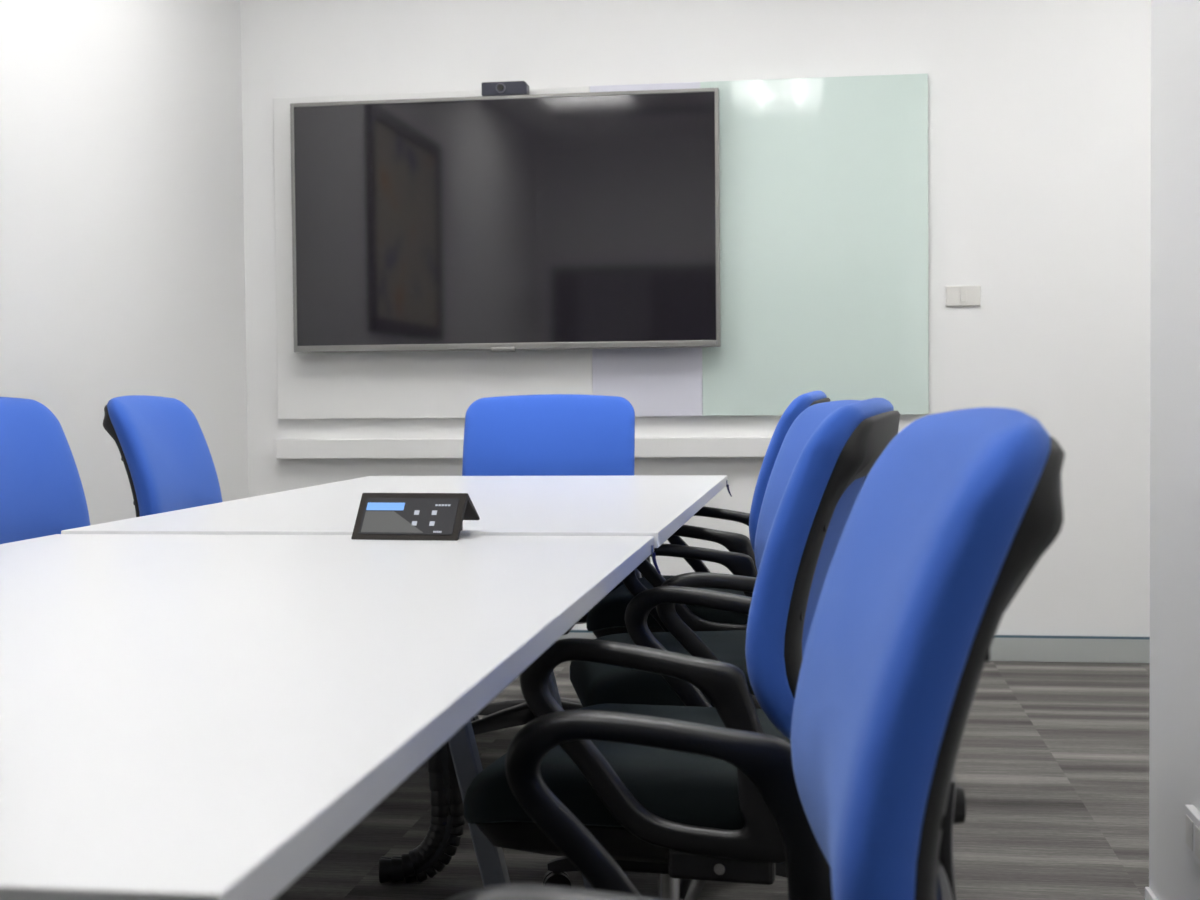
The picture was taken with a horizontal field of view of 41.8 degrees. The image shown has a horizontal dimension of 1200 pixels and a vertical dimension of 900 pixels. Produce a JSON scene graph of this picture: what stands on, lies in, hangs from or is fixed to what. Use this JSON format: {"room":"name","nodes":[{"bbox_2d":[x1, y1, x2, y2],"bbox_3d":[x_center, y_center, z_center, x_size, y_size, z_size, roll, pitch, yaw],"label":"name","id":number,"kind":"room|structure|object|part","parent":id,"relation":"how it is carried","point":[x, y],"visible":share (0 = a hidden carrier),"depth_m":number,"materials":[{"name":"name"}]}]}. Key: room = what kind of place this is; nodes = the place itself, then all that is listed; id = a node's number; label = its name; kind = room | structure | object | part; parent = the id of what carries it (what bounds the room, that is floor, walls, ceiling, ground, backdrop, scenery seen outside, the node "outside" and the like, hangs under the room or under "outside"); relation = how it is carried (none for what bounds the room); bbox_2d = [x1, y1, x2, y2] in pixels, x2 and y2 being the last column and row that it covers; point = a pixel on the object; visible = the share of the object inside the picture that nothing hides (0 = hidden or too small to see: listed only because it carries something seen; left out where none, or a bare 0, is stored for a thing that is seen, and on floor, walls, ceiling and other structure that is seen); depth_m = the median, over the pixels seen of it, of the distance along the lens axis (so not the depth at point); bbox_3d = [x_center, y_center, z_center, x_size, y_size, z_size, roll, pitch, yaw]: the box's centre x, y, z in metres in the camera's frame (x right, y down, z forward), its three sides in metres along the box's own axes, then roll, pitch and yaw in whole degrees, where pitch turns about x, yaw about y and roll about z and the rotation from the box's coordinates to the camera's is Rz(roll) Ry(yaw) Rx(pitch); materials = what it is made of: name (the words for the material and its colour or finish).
{"room":"conference room","nodes":[
{"label":"conference room","id":0,"kind":"room"},
{"bbox_2d":[0,0,248,524],"bbox_3d":[-1.858,-0.576,2.756,0.120,2.900,6.469,0,2,8],"label":"wall","id":1,"kind":"structure","parent":0,"point":[122,251],"depth_m":4.90,"materials":[{"name":"white paint"}]},
{"bbox_2d":[240,0,1150,636],"bbox_3d":[0.876,-0.699,5.692,4.706,2.900,0.120,0,2,8],"label":"wall","id":2,"kind":"structure","parent":0,"point":[1039,111],"depth_m":5.57,"materials":[{"name":"white paint"}]},
{"bbox_2d":[290,88,720,352],"bbox_3d":[-0.350,-0.818,5.724,1.574,0.922,0.092,0,2,8],"label":"television","id":3,"kind":"object","parent":2,"relation":"attached to","point":[589,220],"visible":1,"depth_m":5.68,"materials":[{"name":"silver metal"}]},
{"bbox_2d":[482,81,529,95],"bbox_3d":[-0.342,-1.302,5.682,0.166,0.048,0.068,0,2,8],"label":"webcam","id":4,"kind":"object","parent":3,"relation":"on","point":[509,87],"visible":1,"depth_m":5.66,"materials":[{"name":"black plastic"}]},
{"bbox_2d":[276,437,771,458],"bbox_3d":[-0.025,-0.009,5.756,2.395,0.071,0.055,0,2,8],"label":"wall trunking","id":5,"kind":"object","parent":2,"relation":"attached to","point":[647,446],"visible":0.44,"depth_m":5.81,"materials":[{"name":"white plastic"}]},
{"bbox_2d":[273,74,928,418],"bbox_3d":[-0.027,-0.722,5.744,2.402,1.201,0.030,0,2,8],"label":"board","id":6,"kind":"object","parent":2,"relation":"attached to","point":[824,180],"visible":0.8,"depth_m":5.63,"materials":[{"name":"white glass"}]},
{"bbox_3d":[-0.624,-0.719,5.827,1.196,1.201,0.026,0,2,8],"label":"white panel","id":7,"kind":"part","parent":6,"relation":"part of","materials":[{"name":"white"}]},
{"bbox_3d":[0.168,-0.722,5.714,0.401,1.201,0.026,0,2,8],"label":"lilac panel","id":8,"kind":"part","parent":6,"relation":"part of","materials":[{"name":"white"}]},
{"bbox_3d":[0.765,-0.725,5.629,0.802,1.201,0.026,0,2,8],"label":"glass panel","id":9,"kind":"part","parent":6,"relation":"part of","materials":[{"name":"green"}]},
{"bbox_2d":[558,630,1149,662],"bbox_3d":[0.880,0.707,5.673,4.466,0.092,0.012,0,2,8],"label":"baseboard","id":10,"kind":"structure","parent":2,"relation":"attached to","point":[1029,648],"depth_m":5.56,"materials":[{"name":"grey"}]},
{"bbox_2d":[946,285,980,305],"bbox_3d":[1.286,-0.546,5.570,0.120,0.072,0.016,0,2,8],"label":"light switch","id":11,"kind":"object","parent":2,"relation":"attached to","point":[955,295],"visible":1,"depth_m":5.57,"materials":[{"name":"white plastic"}]},
{"bbox_2d":[274,661,1149,899],"bbox_3d":[0.425,0.913,2.482,4.706,0.100,6.709,0,2,8],"label":"floor","id":12,"kind":"structure","parent":0,"point":[1052,764],"depth_m":3.59,"materials":[{"name":"carpet"}]},
{"bbox_2d":[0,397,89,543],"bbox_3d":[-1.061,0.366,3.308,0.627,0.965,0.598,0,2,12],"label":"office chair","id":13,"kind":"object","parent":12,"relation":"on","point":[42,494],"visible":0.16,"depth_m":3.42,"materials":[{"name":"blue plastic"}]},
{"bbox_2d":[103,395,221,516],"bbox_3d":[-0.920,0.338,4.094,0.627,0.966,0.598,0,2,6],"label":"office chair","id":14,"kind":"object","parent":12,"relation":"on","point":[166,457],"visible":0.18,"depth_m":4.03,"materials":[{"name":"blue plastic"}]},
{"bbox_3d":[-1.171,0.085,4.112,0.126,0.422,0.459,0,2,6],"label":"frame","id":15,"kind":"part","parent":14,"relation":"part of","materials":[{"name":"black plastic"}]},
{"bbox_2d":[0,534,660,899],"bbox_3d":[-0.526,0.533,1.669,1.015,0.730,1.799,0,2,8],"label":"meeting table","id":16,"kind":"object","parent":12,"relation":"on","point":[183,717],"visible":0.98,"depth_m":1.23,"materials":[{"name":"white laminate"}]},
{"bbox_2d":[351,493,479,540],"bbox_3d":[-0.292,0.103,2.503,0.175,0.070,0.120,0,2,13],"label":"controller","id":17,"kind":"object","parent":16,"relation":"on","point":[380,516],"visible":1,"depth_m":2.47,"materials":[{"name":"black plastic"}]},
{"bbox_3d":[-0.323,0.113,2.467,0.103,0.032,0.024,0,2,13],"label":"display panel","id":18,"kind":"part","parent":17,"relation":"part of","materials":[{"name":"black"}]},
{"bbox_3d":[-0.168,0.524,2.224,0.201,0.704,0.033,0,2,8],"label":"leg","id":19,"kind":"part","parent":16,"relation":"part of","materials":[{"name":"grey paint"}]},
{"bbox_2d":[61,475,731,889],"bbox_3d":[-0.266,0.469,3.451,1.015,0.736,1.799,0,2,8],"label":"meeting table","id":20,"kind":"object","parent":12,"relation":"on","point":[656,506],"visible":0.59,"depth_m":3.05,"materials":[{"name":"white laminate"}]},
{"bbox_2d":[379,741,464,882],"bbox_3d":[-0.351,0.498,3.081,0.168,0.709,0.070,-1,2,-4],"label":"cable sleeve","id":21,"kind":"object","parent":20,"relation":"attached to","point":[442,839],"visible":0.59,"depth_m":3.08,"materials":[{"name":"black plastic"}]},
{"bbox_3d":[-0.077,0.501,2.820,0.201,0.710,0.033,0,2,8],"label":"leg","id":22,"kind":"part","parent":20,"relation":"part of","materials":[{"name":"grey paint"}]},
{"bbox_3d":[0.121,0.457,4.110,0.201,0.710,0.033,0,2,8],"label":"leg","id":23,"kind":"part","parent":20,"relation":"part of","materials":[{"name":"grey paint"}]},
{"bbox_2d":[462,394,649,734],"bbox_3d":[-0.155,0.327,4.308,0.605,0.960,0.615,0,2,5],"label":"office chair","id":24,"kind":"object","parent":12,"relation":"on","point":[541,434],"visible":0.23,"depth_m":4.48,"materials":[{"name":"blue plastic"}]},
{"bbox_3d":[-0.288,0.717,4.416,0.265,0.067,0.060,1,2,39],"label":"leg","id":25,"kind":"part","parent":24,"relation":"part of","materials":[{"name":"black plastic"}]},
{"bbox_3d":[-0.299,0.723,4.219,0.265,0.067,0.060,-2,2,-33],"label":"leg","id":26,"kind":"part","parent":24,"relation":"part of","materials":[{"name":"black plastic"}]},
{"bbox_3d":[-0.144,0.068,4.516,0.492,0.456,0.165,0,2,5],"label":"backrest","id":27,"kind":"part","parent":24,"relation":"part of","materials":[{"name":"blue fabric"}]},
{"bbox_3d":[-0.098,0.713,4.466,0.060,0.067,0.265,0,2,21],"label":"leg","id":28,"kind":"part","parent":24,"relation":"part of","materials":[{"name":"black plastic"}]},
{"bbox_3d":[0.009,0.718,4.301,0.265,0.067,0.060,0,2,3],"label":"leg","id":29,"kind":"part","parent":24,"relation":"part of","materials":[{"name":"black plastic"}]},
{"bbox_3d":[-0.163,0.361,4.280,0.490,0.094,0.446,0,2,5],"label":"seat","id":30,"kind":"part","parent":24,"relation":"part of","materials":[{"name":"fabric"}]},
{"bbox_2d":[464,398,899,899],"bbox_3d":[0.115,0.402,2.200,0.603,0.945,0.610,0,2,11],"label":"office chair","id":31,"kind":"object","parent":12,"relation":"on","point":[672,815],"visible":0.59,"depth_m":1.93,"materials":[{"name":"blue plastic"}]},
{"bbox_3d":[0.078,0.443,2.207,0.446,0.094,0.490,0,2,15],"label":"seat","id":32,"kind":"part","parent":31,"relation":"part of","materials":[{"name":"fabric"}]},
{"bbox_3d":[0.070,0.364,1.921,0.347,0.262,0.042,0,2,15],"label":"armrest","id":33,"kind":"part","parent":31,"relation":"part of","materials":[{"name":"black plastic"}]},
{"bbox_3d":[0.209,0.345,2.455,0.347,0.262,0.042,0,2,15],"label":"armrest","id":34,"kind":"part","parent":31,"relation":"part of","materials":[{"name":"black plastic"}]},
{"bbox_3d":[0.314,0.158,2.136,0.165,0.456,0.492,0,2,15],"label":"backrest","id":35,"kind":"part","parent":31,"relation":"part of","materials":[{"name":"blue fabric"}]},
{"bbox_3d":[0.341,0.158,2.129,0.126,0.422,0.459,0,2,15],"label":"frame","id":36,"kind":"part","parent":31,"relation":"part of","materials":[{"name":"black plastic"}]},
{"bbox_2d":[543,400,860,899],"bbox_3d":[0.201,0.377,2.999,0.627,0.940,0.598,-1,2,-6],"label":"office chair","id":37,"kind":"object","parent":12,"relation":"on","point":[593,683],"visible":0.29,"depth_m":2.97,"materials":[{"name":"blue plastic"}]},
{"bbox_3d":[0.032,0.761,2.994,0.265,0.067,0.060,-1,2,-6],"label":"leg","id":38,"kind":"part","parent":37,"relation":"part of","materials":[{"name":"black plastic"}]},
{"bbox_3d":[0.177,0.421,2.998,0.446,0.094,0.490,-1,2,-6],"label":"seat","id":39,"kind":"part","parent":37,"relation":"part of","materials":[{"name":"fabric"}]},
{"bbox_3d":[0.213,0.323,3.276,0.347,0.262,0.042,-1,2,-6],"label":"armrest","id":40,"kind":"part","parent":37,"relation":"part of","materials":[{"name":"black plastic"}]},
{"bbox_3d":[0.163,0.764,2.847,0.060,0.067,0.265,0,2,12],"label":"leg","id":41,"kind":"part","parent":37,"relation":"part of","materials":[{"name":"black plastic"}]},
{"bbox_3d":[0.269,0.341,2.727,0.347,0.262,0.042,-1,2,-6],"label":"armrest","id":42,"kind":"part","parent":37,"relation":"part of","materials":[{"name":"black plastic"}]},
{"bbox_3d":[0.343,0.760,2.927,0.265,0.067,0.060,1,2,30],"label":"leg","id":43,"kind":"part","parent":37,"relation":"part of","materials":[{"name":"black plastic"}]},
{"bbox_3d":[0.420,0.133,3.013,0.165,0.456,0.492,-1,2,-6],"label":"backrest","id":44,"kind":"part","parent":37,"relation":"part of","materials":[{"name":"blue fabric"}]},
{"bbox_2d":[586,391,829,637],"bbox_3d":[0.250,0.340,3.809,0.609,0.961,0.605,0,2,11],"label":"office chair","id":45,"kind":"object","parent":12,"relation":"on","point":[607,617],"visible":0.2,"depth_m":3.54,"materials":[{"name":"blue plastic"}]},
{"bbox_3d":[0.219,0.372,3.811,0.446,0.094,0.490,0,2,11],"label":"seat","id":46,"kind":"part","parent":45,"relation":"part of","materials":[{"name":"fabric"}]},
{"bbox_3d":[0.229,0.294,3.525,0.347,0.262,0.042,0,2,11],"label":"armrest","id":47,"kind":"part","parent":45,"relation":"part of","materials":[{"name":"black plastic"}]},
{"bbox_3d":[0.334,0.275,4.067,0.347,0.262,0.042,0,2,11],"label":"armrest","id":48,"kind":"part","parent":45,"relation":"part of","materials":[{"name":"black plastic"}]},
{"bbox_3d":[0.458,0.087,3.755,0.165,0.456,0.492,0,2,11],"label":"backrest","id":49,"kind":"part","parent":45,"relation":"part of","materials":[{"name":"blue fabric"}]},
{"bbox_3d":[0.485,0.087,3.750,0.126,0.422,0.459,0,2,11],"label":"frame","id":50,"kind":"part","parent":45,"relation":"part of","materials":[{"name":"black plastic"}]},
{"bbox_2d":[447,407,1064,899],"bbox_3d":[0.026,0.438,1.255,0.627,0.938,0.598,0,2,3],"label":"office chair","id":51,"kind":"object","parent":12,"relation":"on","point":[942,533],"visible":1,"depth_m":1.04,"materials":[{"name":"fabric"}]},
{"bbox_3d":[0.052,0.403,0.976,0.347,0.262,0.042,0,2,3],"label":"armrest","id":52,"kind":"part","parent":51,"relation":"part of","materials":[{"name":"black plastic"}]},
{"bbox_3d":[0.082,0.384,1.527,0.347,0.262,0.042,0,2,3],"label":"armrest","id":53,"kind":"part","parent":51,"relation":"part of","materials":[{"name":"black plastic"}]},
{"bbox_3d":[0.246,0.195,1.235,0.165,0.456,0.492,0,2,3],"label":"backrest","id":54,"kind":"part","parent":51,"relation":"part of","materials":[{"name":"blue fabric"}]},
{"bbox_3d":[0.278,0.279,1.236,0.014,0.032,0.032,0,2,3],"label":"adjustment knob","id":55,"kind":"part","parent":51,"relation":"part of","materials":[{"name":"black plastic"}]},
{"bbox_3d":[0.274,0.196,1.234,0.126,0.422,0.459,0,2,3],"label":"frame","id":56,"kind":"part","parent":51,"relation":"part of","materials":[{"name":"black plastic"}]},
{"bbox_2d":[1149,0,1199,899],"bbox_3d":[0.756,-0.540,0.928,0.120,2.900,3.586,0,2,8],"label":"wall","id":57,"kind":"structure","parent":0,"point":[1174,738],"depth_m":2.54,"materials":[{"name":"white paint"}]},
{"bbox_2d":[1145,887,1157,899],"bbox_3d":[0.705,0.867,0.982,0.008,0.085,3.583,0,2,8],"label":"baseboard","id":58,"kind":"structure","parent":57,"relation":"attached to","point":[1149,895],"depth_m":2.72,"materials":[{"name":"white"}]},
{"bbox_2d":[1185,805,1199,865],"bbox_3d":[0.897,0.582,2.359,0.014,0.068,0.128,0,2,8],"label":"wall outlet","id":59,"kind":"object","parent":57,"relation":"attached to","point":[1192,815],"visible":1,"depth_m":2.37,"materials":[{"name":"white plastic"}]},
{"bbox_2d":[1186,815,1199,859],"bbox_3d":[0.890,0.582,2.357,0.002,0.044,0.106,0,2,8],"label":"socket","id":60,"kind":"object","parent":59,"relation":"attached to","point":[1192,821],"depth_m":2.37,"materials":[{"name":"white plastic"}]}
]}

